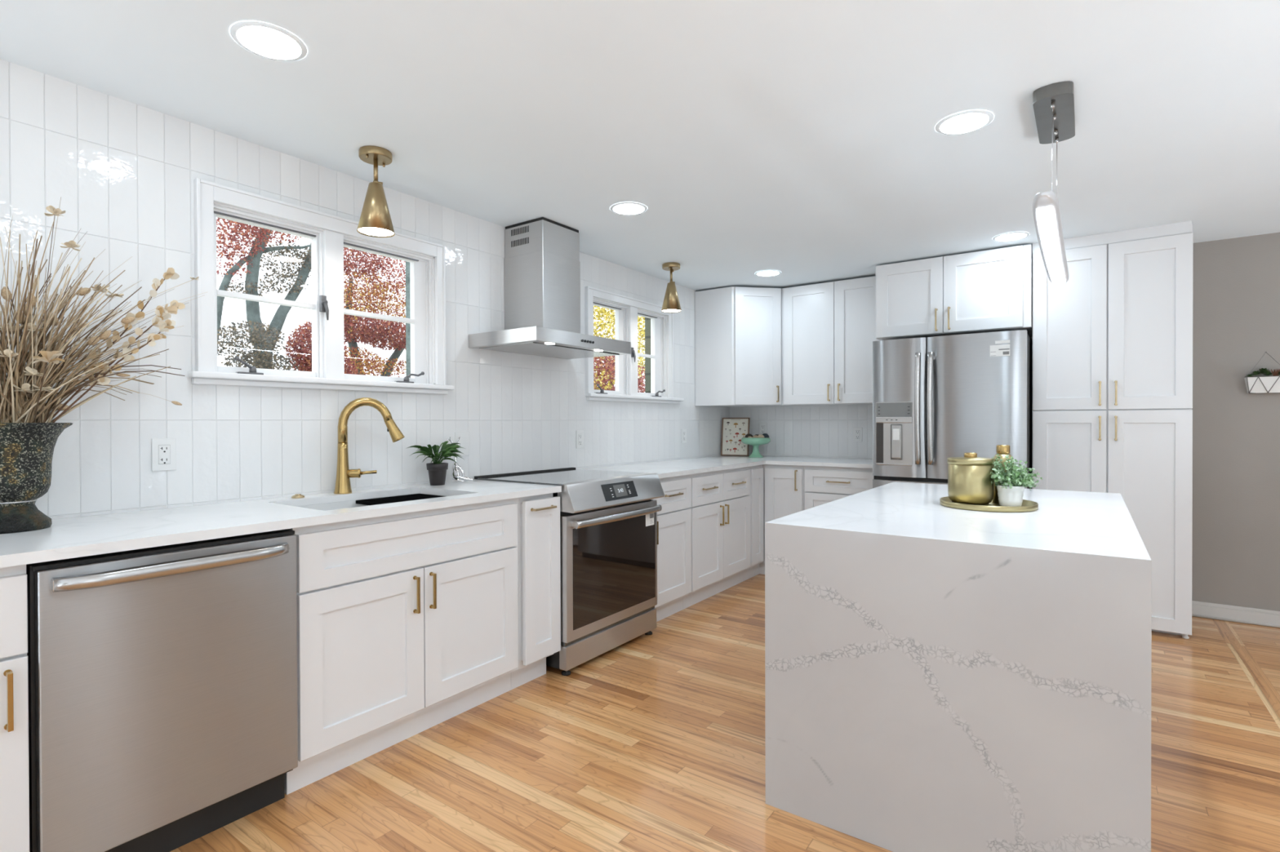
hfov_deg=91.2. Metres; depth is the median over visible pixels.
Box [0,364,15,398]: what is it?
grass stem
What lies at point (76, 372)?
grass stem
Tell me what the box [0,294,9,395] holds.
grass stem
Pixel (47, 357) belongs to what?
dried flower
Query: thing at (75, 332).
grass stem
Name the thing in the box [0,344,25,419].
grass stem
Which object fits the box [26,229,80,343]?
grass stem
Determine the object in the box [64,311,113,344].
grass stem
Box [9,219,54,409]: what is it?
grass stem
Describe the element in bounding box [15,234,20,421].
grass stem
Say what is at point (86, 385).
grass stem
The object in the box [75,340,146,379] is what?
grass stem
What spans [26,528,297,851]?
dishwasher
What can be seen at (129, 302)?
grass stem
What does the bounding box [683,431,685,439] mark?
receptacle
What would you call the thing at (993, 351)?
print
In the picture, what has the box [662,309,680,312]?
diffuser
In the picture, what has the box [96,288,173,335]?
grass stem
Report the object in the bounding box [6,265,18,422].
grass stem
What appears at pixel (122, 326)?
grass stem
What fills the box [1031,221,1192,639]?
pantry cabinet
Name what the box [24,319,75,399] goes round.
grass stem
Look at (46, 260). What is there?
grass stem
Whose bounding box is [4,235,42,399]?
grass stem
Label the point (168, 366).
grass stem
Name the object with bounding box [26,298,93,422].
grass stem
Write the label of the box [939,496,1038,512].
tray
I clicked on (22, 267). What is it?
grass stem
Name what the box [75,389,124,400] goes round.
grass stem
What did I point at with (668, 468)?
countertop
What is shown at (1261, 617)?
baseboard
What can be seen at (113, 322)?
grass stem
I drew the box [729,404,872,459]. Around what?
backsplash
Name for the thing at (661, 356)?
window
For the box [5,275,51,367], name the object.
grass stem
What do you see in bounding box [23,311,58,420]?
grass
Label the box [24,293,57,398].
grass stem
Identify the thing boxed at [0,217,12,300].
grass stem
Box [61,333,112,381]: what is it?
grass stem
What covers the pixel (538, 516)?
base cabinet
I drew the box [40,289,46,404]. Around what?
grass stem
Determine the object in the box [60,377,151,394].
grass stem
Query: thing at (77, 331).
grass stem
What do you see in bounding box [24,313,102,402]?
grass stem
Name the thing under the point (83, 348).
grass stem
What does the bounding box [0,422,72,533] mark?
vase
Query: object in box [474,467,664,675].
oven range
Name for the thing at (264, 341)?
maple tree
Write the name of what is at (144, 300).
grass stem
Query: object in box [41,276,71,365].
grass stem
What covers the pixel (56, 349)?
grass stem
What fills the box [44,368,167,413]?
grass stem
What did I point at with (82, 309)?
grass stem
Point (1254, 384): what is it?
wall planter
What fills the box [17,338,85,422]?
grass stem
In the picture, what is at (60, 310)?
grass stem
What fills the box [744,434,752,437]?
decorative ball
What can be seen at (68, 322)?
grass stem
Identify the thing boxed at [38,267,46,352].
grass stem
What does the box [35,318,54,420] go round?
grass stem
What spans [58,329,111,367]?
grass
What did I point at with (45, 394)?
grass stem
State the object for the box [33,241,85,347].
grass stem
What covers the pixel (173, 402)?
grass
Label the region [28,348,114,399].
grass stem
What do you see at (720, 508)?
base cabinet
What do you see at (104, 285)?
grass stem
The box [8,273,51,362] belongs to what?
grass stem
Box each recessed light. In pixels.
[230,21,306,62]
[609,202,647,214]
[755,270,781,276]
[935,110,994,134]
[992,231,1030,241]
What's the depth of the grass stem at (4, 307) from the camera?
1.72 m
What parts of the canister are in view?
lid, knob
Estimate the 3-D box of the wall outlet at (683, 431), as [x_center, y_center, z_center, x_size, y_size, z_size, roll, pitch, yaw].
[0.358,0.081,5.087,0.008,0.114,0.072,0,0,35]
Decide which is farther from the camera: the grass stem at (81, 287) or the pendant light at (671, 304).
the pendant light at (671, 304)
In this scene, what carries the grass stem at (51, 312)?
in the vase
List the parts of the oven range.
drawer, oven door, control panel, handle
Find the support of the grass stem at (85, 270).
in the vase
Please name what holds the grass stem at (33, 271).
in the vase
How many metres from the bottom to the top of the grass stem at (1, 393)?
0.373 m
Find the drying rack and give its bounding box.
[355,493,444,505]
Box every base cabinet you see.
[0,564,29,851]
[284,497,518,795]
[511,493,560,689]
[652,475,691,622]
[683,466,750,608]
[742,464,804,581]
[804,466,873,510]
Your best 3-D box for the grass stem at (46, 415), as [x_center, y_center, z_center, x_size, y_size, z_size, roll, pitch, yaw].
[-1.712,-0.054,1.852,0.032,0.429,0.164,0,0,34]
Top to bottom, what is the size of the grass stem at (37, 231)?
0.696 m
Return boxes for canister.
[946,452,994,505]
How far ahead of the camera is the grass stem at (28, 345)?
1.76 m
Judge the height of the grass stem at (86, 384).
0.288 m
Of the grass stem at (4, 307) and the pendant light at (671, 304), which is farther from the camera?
the pendant light at (671, 304)
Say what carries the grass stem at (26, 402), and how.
in the vase
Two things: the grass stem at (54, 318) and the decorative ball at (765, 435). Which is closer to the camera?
the grass stem at (54, 318)
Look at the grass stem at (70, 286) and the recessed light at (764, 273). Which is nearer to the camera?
the grass stem at (70, 286)
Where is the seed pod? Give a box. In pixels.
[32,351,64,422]
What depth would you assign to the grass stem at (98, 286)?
1.84 m
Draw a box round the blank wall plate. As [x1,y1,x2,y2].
[454,431,469,456]
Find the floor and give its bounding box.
[169,573,1279,851]
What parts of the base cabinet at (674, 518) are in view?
handle, drawer, door, handle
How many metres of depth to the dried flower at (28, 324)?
1.78 m
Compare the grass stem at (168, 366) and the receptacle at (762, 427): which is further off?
the receptacle at (762, 427)
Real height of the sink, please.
0.218 m
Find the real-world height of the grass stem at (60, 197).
0.858 m
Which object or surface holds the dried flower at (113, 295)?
in the vase
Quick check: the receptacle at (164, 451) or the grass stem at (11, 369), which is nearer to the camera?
the grass stem at (11, 369)
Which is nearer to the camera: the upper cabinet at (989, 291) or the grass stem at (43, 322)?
the grass stem at (43, 322)
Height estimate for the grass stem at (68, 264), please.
0.645 m
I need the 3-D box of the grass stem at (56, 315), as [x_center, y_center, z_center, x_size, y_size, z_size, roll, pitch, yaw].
[-1.766,-0.082,1.808,0.141,0.485,0.016,0,0,-13]
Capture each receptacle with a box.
[158,444,170,464]
[578,434,582,444]
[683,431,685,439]
[760,425,764,432]
[855,430,859,439]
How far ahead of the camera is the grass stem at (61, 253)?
1.81 m
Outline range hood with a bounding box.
[468,217,631,359]
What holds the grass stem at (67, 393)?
in the vase
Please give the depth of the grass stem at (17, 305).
1.75 m
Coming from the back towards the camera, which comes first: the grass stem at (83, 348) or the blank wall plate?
the blank wall plate
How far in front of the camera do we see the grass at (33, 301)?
1.80 m
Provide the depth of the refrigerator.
3.88 m
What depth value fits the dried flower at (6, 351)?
1.73 m
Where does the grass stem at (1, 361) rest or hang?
in the vase
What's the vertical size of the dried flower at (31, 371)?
0.326 m
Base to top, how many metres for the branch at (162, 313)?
0.527 m
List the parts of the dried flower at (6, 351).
stem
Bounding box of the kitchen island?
[764,481,1151,851]
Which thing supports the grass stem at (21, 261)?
in the vase
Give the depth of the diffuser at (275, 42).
1.80 m
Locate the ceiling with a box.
[0,0,1279,291]
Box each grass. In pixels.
[0,286,12,362]
[0,303,32,401]
[1,316,135,420]
[14,311,28,409]
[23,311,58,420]
[26,293,36,334]
[37,288,91,337]
[49,336,99,368]
[53,404,71,410]
[55,389,182,410]
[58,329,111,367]
[59,373,129,385]
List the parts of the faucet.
spout, lever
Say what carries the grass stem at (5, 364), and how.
in the vase
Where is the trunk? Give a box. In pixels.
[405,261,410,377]
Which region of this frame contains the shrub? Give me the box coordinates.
[593,335,644,392]
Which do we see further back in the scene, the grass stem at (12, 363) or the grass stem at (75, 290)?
the grass stem at (75, 290)
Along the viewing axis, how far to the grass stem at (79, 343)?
1.88 m
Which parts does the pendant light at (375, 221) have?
stem, lamp shade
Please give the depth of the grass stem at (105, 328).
1.89 m
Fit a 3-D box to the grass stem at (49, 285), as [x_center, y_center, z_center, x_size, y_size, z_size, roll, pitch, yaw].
[-1.770,-0.122,1.791,0.157,0.566,0.011,0,0,-2]
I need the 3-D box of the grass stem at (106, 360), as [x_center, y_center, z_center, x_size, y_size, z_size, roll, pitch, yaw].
[-1.723,-0.021,1.835,0.028,0.364,0.259,0,0,38]
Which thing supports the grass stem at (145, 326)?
in the vase
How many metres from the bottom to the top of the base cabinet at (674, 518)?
0.885 m
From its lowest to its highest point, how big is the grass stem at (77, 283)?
0.592 m
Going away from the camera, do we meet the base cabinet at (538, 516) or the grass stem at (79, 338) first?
the grass stem at (79, 338)
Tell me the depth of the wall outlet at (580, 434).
4.04 m
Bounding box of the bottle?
[992,444,1013,503]
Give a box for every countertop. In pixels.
[0,479,561,568]
[582,455,872,478]
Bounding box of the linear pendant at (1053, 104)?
[1032,80,1075,284]
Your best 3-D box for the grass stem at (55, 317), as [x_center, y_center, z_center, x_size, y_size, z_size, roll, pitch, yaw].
[-1.724,-0.151,1.814,0.118,0.624,0.015,0,0,-27]
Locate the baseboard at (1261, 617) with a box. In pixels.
[1191,600,1279,628]
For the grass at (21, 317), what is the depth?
1.78 m
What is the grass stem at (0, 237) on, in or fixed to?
in the vase
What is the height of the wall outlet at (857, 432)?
0.114 m
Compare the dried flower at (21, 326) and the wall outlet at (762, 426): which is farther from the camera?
the wall outlet at (762, 426)
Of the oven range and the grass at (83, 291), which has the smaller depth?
the grass at (83, 291)
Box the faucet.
[333,397,404,493]
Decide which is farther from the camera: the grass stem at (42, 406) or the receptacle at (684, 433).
the receptacle at (684, 433)
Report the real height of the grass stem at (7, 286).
0.576 m
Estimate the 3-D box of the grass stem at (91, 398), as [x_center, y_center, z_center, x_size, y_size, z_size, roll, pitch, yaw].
[-1.677,0.002,1.877,0.270,0.315,0.020,0,0,-32]
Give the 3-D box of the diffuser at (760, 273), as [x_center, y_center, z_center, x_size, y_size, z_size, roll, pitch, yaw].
[0.946,-1.126,4.633,0.161,0.001,0.161,0,0,35]
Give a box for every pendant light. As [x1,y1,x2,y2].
[356,146,395,238]
[661,262,681,313]
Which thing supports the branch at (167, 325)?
on the grass stem at (60, 392)
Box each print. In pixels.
[649,513,653,524]
[720,417,750,456]
[990,348,1009,355]
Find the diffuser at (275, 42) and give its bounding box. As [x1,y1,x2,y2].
[236,26,301,59]
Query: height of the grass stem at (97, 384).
0.291 m
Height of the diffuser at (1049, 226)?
0.014 m
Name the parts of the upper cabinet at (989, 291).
door, handle, handle, door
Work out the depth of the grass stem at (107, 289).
1.98 m
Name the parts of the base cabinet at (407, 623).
door, drawer, handle, handle, door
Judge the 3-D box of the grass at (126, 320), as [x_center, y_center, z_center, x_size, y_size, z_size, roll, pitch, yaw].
[-1.704,-0.093,1.869,0.021,0.505,0.324,0,0,39]
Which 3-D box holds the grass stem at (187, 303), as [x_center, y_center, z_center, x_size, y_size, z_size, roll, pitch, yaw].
[-1.699,-0.138,2.009,0.013,0.594,0.470,0,0,25]
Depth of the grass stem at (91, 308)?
1.83 m
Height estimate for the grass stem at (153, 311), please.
0.551 m
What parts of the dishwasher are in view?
handle, toe panel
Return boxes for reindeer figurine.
[446,436,473,482]
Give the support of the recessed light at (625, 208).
in the ceiling
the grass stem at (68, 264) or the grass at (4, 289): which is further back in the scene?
the grass stem at (68, 264)
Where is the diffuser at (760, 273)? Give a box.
[756,271,778,275]
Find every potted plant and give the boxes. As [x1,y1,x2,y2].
[407,441,465,485]
[989,453,1042,506]
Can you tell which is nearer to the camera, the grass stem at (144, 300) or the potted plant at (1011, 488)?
the grass stem at (144, 300)
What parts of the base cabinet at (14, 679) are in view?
handle, drawer, door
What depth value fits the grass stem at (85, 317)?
1.81 m
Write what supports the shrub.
on the ground
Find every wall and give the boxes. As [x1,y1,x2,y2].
[0,58,729,519]
[1030,232,1279,611]
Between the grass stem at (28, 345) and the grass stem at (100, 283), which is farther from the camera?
the grass stem at (100, 283)
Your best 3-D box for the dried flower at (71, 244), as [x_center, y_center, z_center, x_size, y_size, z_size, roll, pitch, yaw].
[-1.742,-0.194,1.830,0.170,0.708,0.047,0,0,-39]
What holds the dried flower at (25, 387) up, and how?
in the vase
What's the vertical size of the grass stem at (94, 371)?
0.417 m
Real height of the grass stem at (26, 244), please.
0.668 m
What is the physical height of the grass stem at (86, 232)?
0.768 m
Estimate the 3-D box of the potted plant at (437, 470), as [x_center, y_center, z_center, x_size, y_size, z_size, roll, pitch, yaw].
[-0.986,0.180,3.027,0.116,0.210,0.341,0,0,43]
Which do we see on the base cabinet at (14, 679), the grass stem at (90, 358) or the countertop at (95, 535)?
the countertop at (95, 535)
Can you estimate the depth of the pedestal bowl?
5.28 m
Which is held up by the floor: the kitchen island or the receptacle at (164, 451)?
the kitchen island
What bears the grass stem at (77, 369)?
in the vase
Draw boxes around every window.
[186,177,454,394]
[585,286,684,404]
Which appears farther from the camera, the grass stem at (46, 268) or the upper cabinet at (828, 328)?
the upper cabinet at (828, 328)
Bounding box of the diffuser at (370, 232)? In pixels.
[358,227,393,236]
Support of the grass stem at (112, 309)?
in the vase
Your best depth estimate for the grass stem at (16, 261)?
1.84 m
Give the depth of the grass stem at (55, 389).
1.80 m
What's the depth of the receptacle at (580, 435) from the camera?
4.04 m
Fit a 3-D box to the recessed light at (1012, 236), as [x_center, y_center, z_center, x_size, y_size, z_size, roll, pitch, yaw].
[2.208,-1.126,3.734,0.192,0.005,0.192,0,0,35]
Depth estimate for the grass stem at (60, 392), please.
1.84 m
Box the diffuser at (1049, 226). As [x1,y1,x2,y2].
[1036,206,1065,284]
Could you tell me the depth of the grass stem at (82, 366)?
1.93 m
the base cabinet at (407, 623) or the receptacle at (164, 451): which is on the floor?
the base cabinet at (407, 623)
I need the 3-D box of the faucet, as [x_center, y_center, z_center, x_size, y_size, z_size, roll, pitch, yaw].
[-1.180,0.082,2.740,0.287,0.413,0.072,0,0,-26]
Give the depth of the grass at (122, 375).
1.97 m
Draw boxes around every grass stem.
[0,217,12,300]
[0,231,87,401]
[0,237,18,412]
[0,266,22,351]
[0,279,80,422]
[0,287,80,402]
[0,293,57,418]
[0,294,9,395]
[0,294,51,412]
[0,300,27,419]
[0,305,17,369]
[0,306,4,396]
[0,311,1,339]
[0,314,36,415]
[0,316,15,422]
[0,338,22,422]
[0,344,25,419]
[0,358,28,417]
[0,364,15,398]
[0,382,5,420]
[0,391,24,422]
[0,402,12,422]
[1,228,10,390]
[1,324,8,419]
[2,231,37,422]
[4,227,39,413]
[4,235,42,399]
[4,259,47,364]
[4,301,14,422]
[4,346,122,422]
[4,360,107,422]
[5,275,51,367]
[5,321,44,408]
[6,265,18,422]
[7,261,17,346]
[7,285,37,420]
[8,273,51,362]
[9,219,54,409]
[9,270,125,413]
[9,310,99,415]
[9,311,33,422]
[9,326,124,422]
[13,264,30,392]
[13,284,49,374]
[14,260,36,406]
[14,354,128,422]
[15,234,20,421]
[15,261,22,351]
[17,239,37,393]
[17,253,62,417]
[17,288,70,390]
[17,311,88,382]
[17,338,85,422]
[17,354,87,418]
[18,275,35,422]
[21,319,49,377]
[22,354,159,409]
[23,257,81,378]
[23,283,78,381]
[23,290,108,422]
[23,303,96,398]
[23,305,75,397]
[23,309,113,379]
[23,310,122,399]
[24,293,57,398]
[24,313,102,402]
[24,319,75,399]
[25,270,85,359]
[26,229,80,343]
[26,244,31,368]
[26,266,70,346]
[26,280,74,378]
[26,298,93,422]
[26,310,64,377]
[26,328,106,422]
[27,268,40,359]
[27,282,80,382]
[28,321,68,382]
[28,337,147,422]
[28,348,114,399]
[29,257,94,408]
[29,271,102,422]
[29,275,33,398]
[30,239,34,346]
[30,284,122,416]
[30,342,146,422]
[31,266,65,397]
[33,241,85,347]
[33,267,39,417]
[33,320,60,412]
[35,268,70,422]
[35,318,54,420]
[35,332,118,422]
[36,321,114,378]
[36,333,79,422]
[37,297,78,353]
[37,315,57,346]
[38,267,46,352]
[38,285,98,413]
[39,252,102,328]
[39,284,105,366]
[39,302,129,399]
[39,311,154,404]
[39,332,75,422]
[39,349,168,412]
[40,197,61,422]
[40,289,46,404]
[40,356,109,422]
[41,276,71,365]
[41,390,44,422]
[42,264,68,327]
[42,346,86,422]
[44,257,131,349]
[44,283,101,381]
[44,287,82,394]
[44,288,107,350]
[44,299,145,405]
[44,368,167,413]
[44,370,185,422]
[44,371,97,422]
[44,385,126,412]
[46,377,154,417]
[47,356,102,414]
[47,358,90,384]
[48,307,119,379]
[48,328,130,381]
[48,342,101,422]
[49,364,123,408]
[50,300,97,397]
[50,364,181,407]
[50,366,170,422]
[50,376,136,422]
[51,384,132,405]
[52,286,71,351]
[53,302,187,388]
[53,333,103,382]
[53,339,143,393]
[53,383,139,399]
[54,325,135,397]
[56,320,151,395]
[57,287,142,373]
[59,271,93,306]
[59,347,131,402]
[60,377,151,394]
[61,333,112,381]
[62,309,83,339]
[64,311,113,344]
[66,326,146,371]
[72,292,206,354]
[74,372,160,386]
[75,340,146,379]
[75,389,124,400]
[77,302,127,351]
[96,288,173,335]
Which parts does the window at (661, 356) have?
sash, sill, sash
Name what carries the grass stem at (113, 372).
in the vase
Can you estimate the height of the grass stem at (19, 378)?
0.534 m
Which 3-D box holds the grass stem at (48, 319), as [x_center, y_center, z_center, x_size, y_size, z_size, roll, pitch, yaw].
[-1.754,-0.072,1.785,0.145,0.464,0.010,0,0,1]
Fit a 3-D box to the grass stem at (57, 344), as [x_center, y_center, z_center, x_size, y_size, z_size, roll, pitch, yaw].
[-1.690,-0.154,1.829,0.194,0.629,0.030,0,0,-35]
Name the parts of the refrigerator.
control panel, paddle plate, door, handle, handle, freezer drawer, door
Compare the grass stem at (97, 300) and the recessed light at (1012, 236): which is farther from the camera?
the recessed light at (1012, 236)
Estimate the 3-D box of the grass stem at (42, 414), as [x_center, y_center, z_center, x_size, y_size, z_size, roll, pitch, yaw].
[-1.745,-0.049,1.807,0.054,0.419,0.007,0,0,-21]
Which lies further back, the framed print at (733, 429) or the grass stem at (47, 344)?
the framed print at (733, 429)
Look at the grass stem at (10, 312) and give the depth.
1.77 m
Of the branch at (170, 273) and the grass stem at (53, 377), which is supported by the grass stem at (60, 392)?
the branch at (170, 273)
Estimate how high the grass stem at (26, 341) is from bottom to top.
0.597 m
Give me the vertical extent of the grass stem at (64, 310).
0.497 m
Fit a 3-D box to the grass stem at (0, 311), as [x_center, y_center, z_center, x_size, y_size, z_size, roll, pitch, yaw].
[-1.825,-0.084,1.800,0.033,0.489,0.013,0,0,35]
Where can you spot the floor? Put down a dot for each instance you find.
(655, 742)
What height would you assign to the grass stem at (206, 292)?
0.641 m
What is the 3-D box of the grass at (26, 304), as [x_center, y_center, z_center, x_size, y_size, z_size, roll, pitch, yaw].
[-1.771,-0.096,1.775,0.078,0.513,0.022,0,0,-39]
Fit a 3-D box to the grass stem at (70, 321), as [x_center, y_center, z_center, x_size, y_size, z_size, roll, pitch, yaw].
[-1.667,-0.151,1.808,0.306,0.622,0.025,0,0,-16]
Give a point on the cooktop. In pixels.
(566, 476)
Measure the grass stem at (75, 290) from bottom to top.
0.644 m
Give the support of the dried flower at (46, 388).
in the vase
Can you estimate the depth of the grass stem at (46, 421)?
1.84 m
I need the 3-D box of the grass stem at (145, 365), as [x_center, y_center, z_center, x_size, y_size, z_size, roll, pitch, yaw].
[-1.656,-0.019,1.949,0.014,0.357,0.392,0,0,38]
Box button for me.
[291,493,304,498]
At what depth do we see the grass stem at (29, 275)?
1.76 m
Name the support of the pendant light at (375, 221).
hanging from the ceiling
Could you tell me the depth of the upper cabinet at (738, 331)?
5.07 m
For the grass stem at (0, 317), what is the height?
0.636 m
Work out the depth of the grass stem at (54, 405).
1.85 m
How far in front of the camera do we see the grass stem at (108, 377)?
2.02 m
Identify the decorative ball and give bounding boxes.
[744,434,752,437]
[762,433,768,437]
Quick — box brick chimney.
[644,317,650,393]
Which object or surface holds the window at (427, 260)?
in the wall at (123, 173)
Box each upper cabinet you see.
[694,286,793,407]
[782,275,878,405]
[875,244,1032,340]
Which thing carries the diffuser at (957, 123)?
attached to the recessed light at (966, 122)
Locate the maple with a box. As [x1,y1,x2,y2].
[343,247,405,377]
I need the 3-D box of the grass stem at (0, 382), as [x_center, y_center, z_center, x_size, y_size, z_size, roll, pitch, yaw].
[-1.775,-0.154,1.712,0.016,0.631,0.138,0,0,-7]
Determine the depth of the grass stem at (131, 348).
1.91 m
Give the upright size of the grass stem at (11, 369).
0.490 m
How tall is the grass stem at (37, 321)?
0.607 m
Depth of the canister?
2.34 m
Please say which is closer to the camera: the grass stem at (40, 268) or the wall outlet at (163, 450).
the grass stem at (40, 268)
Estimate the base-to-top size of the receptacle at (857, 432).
0.067 m
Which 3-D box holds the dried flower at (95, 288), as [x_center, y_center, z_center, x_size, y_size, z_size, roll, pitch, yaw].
[-1.718,-0.138,1.836,0.046,0.596,0.264,0,0,35]
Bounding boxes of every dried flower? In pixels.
[0,284,110,417]
[0,324,22,375]
[0,349,18,419]
[5,240,80,418]
[13,382,35,415]
[22,366,45,394]
[26,323,46,368]
[31,384,54,394]
[37,205,65,418]
[62,288,124,364]
[65,276,199,353]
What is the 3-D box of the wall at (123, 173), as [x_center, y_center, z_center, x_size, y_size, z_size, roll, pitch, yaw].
[-1.530,0.097,2.574,0.150,2.415,7.916,0,0,35]
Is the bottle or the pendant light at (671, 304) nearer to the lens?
the bottle
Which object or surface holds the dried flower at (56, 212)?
in the vase
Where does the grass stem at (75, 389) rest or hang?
in the vase
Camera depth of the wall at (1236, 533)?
3.78 m
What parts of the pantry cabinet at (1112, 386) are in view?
door, door, handle, handle, handle, handle, door, door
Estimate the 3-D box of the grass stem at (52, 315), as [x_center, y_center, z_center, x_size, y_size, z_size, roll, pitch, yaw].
[-1.727,-0.117,1.790,0.181,0.555,0.015,0,0,-6]
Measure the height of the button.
0.015 m
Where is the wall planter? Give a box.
[1244,351,1279,393]
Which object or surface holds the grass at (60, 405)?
in the vase
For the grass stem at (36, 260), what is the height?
0.628 m
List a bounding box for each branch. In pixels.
[47,300,185,422]
[51,267,179,410]
[52,319,175,422]
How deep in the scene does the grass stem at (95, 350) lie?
1.85 m
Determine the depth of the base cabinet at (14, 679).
1.48 m
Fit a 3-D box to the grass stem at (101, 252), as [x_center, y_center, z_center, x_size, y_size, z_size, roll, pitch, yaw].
[-1.773,-0.204,1.897,0.032,0.727,0.262,0,0,29]
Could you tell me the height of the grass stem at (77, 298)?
0.554 m
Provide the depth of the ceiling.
2.18 m
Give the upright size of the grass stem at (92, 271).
0.642 m
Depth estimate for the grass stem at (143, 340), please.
1.92 m
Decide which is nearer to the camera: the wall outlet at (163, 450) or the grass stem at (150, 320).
the grass stem at (150, 320)
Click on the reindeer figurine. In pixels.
(455, 474)
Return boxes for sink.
[296,493,448,511]
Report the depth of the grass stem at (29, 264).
1.77 m
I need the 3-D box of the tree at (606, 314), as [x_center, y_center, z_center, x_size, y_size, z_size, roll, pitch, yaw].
[-0.291,-1.259,15.397,3.315,6.056,5.609,0,0,35]
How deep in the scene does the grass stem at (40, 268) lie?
1.84 m
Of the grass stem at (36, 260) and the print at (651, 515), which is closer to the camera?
the grass stem at (36, 260)
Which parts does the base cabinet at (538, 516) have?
pullout frame, door, handle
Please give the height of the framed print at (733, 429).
0.338 m
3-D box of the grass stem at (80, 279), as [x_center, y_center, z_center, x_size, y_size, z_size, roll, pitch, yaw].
[-1.731,-0.144,1.809,0.030,0.608,0.192,0,1,44]
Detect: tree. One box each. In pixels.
[216,217,357,374]
[593,305,644,378]
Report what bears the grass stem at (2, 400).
in the vase
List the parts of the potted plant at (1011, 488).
pot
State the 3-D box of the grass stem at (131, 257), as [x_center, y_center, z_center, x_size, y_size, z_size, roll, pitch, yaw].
[-1.731,-0.197,1.912,0.008,0.713,0.319,0,0,25]
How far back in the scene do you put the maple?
7.29 m
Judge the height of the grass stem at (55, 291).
0.623 m
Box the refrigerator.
[872,329,1032,488]
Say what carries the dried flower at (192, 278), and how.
in the vase
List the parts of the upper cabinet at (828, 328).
door, handle, handle, door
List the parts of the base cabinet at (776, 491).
door, door, handle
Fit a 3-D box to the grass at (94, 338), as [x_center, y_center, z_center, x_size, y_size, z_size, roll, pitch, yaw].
[-1.735,-0.058,1.857,0.210,0.435,0.021,0,0,-37]
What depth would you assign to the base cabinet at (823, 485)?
4.60 m
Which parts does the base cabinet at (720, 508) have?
drawer, door, handle, handle, handle, drawer, door, handle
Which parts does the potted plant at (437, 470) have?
pot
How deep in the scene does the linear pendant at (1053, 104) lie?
2.09 m
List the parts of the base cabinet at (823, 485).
drawer, handle, drawer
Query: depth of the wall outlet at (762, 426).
5.55 m
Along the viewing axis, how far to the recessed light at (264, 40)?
1.79 m
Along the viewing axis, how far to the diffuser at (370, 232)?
2.56 m
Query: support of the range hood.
attached to the wall at (123, 173)
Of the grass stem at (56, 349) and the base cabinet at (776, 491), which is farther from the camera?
the base cabinet at (776, 491)
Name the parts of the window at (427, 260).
sash, sill, sash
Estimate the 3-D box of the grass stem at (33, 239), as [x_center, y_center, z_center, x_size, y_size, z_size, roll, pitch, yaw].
[-1.770,-0.192,1.806,0.070,0.705,0.030,0,0,35]
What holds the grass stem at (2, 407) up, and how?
in the vase
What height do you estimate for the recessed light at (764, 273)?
0.005 m
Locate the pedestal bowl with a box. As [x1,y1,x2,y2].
[741,437,770,457]
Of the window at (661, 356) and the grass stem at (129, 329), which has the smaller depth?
the grass stem at (129, 329)
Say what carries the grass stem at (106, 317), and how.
in the vase
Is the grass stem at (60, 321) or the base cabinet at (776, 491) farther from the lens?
the base cabinet at (776, 491)
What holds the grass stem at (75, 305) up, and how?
in the vase
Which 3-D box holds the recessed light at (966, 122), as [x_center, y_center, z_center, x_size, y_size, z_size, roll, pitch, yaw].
[1.193,-1.114,2.309,0.192,0.005,0.192,0,0,35]
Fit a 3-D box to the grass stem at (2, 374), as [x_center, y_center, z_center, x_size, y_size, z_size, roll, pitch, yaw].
[-1.765,-0.189,1.750,0.131,0.699,0.017,0,0,35]
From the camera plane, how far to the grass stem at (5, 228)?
1.81 m
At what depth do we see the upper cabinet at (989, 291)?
4.09 m
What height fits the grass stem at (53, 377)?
0.375 m
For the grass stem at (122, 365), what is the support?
in the vase
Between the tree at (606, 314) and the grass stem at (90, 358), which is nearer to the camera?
the grass stem at (90, 358)
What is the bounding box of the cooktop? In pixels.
[474,467,645,485]
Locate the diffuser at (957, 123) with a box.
[939,113,988,133]
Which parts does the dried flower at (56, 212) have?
stem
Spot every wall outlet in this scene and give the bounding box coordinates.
[151,438,176,471]
[576,431,583,448]
[681,429,686,443]
[759,422,767,435]
[853,427,862,441]
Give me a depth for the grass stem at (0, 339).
1.77 m
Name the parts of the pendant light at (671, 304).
stem, lamp shade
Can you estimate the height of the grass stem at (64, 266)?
0.640 m
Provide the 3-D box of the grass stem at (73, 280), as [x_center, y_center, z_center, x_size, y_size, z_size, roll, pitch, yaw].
[-1.750,-0.139,1.839,0.141,0.598,0.014,0,0,-41]

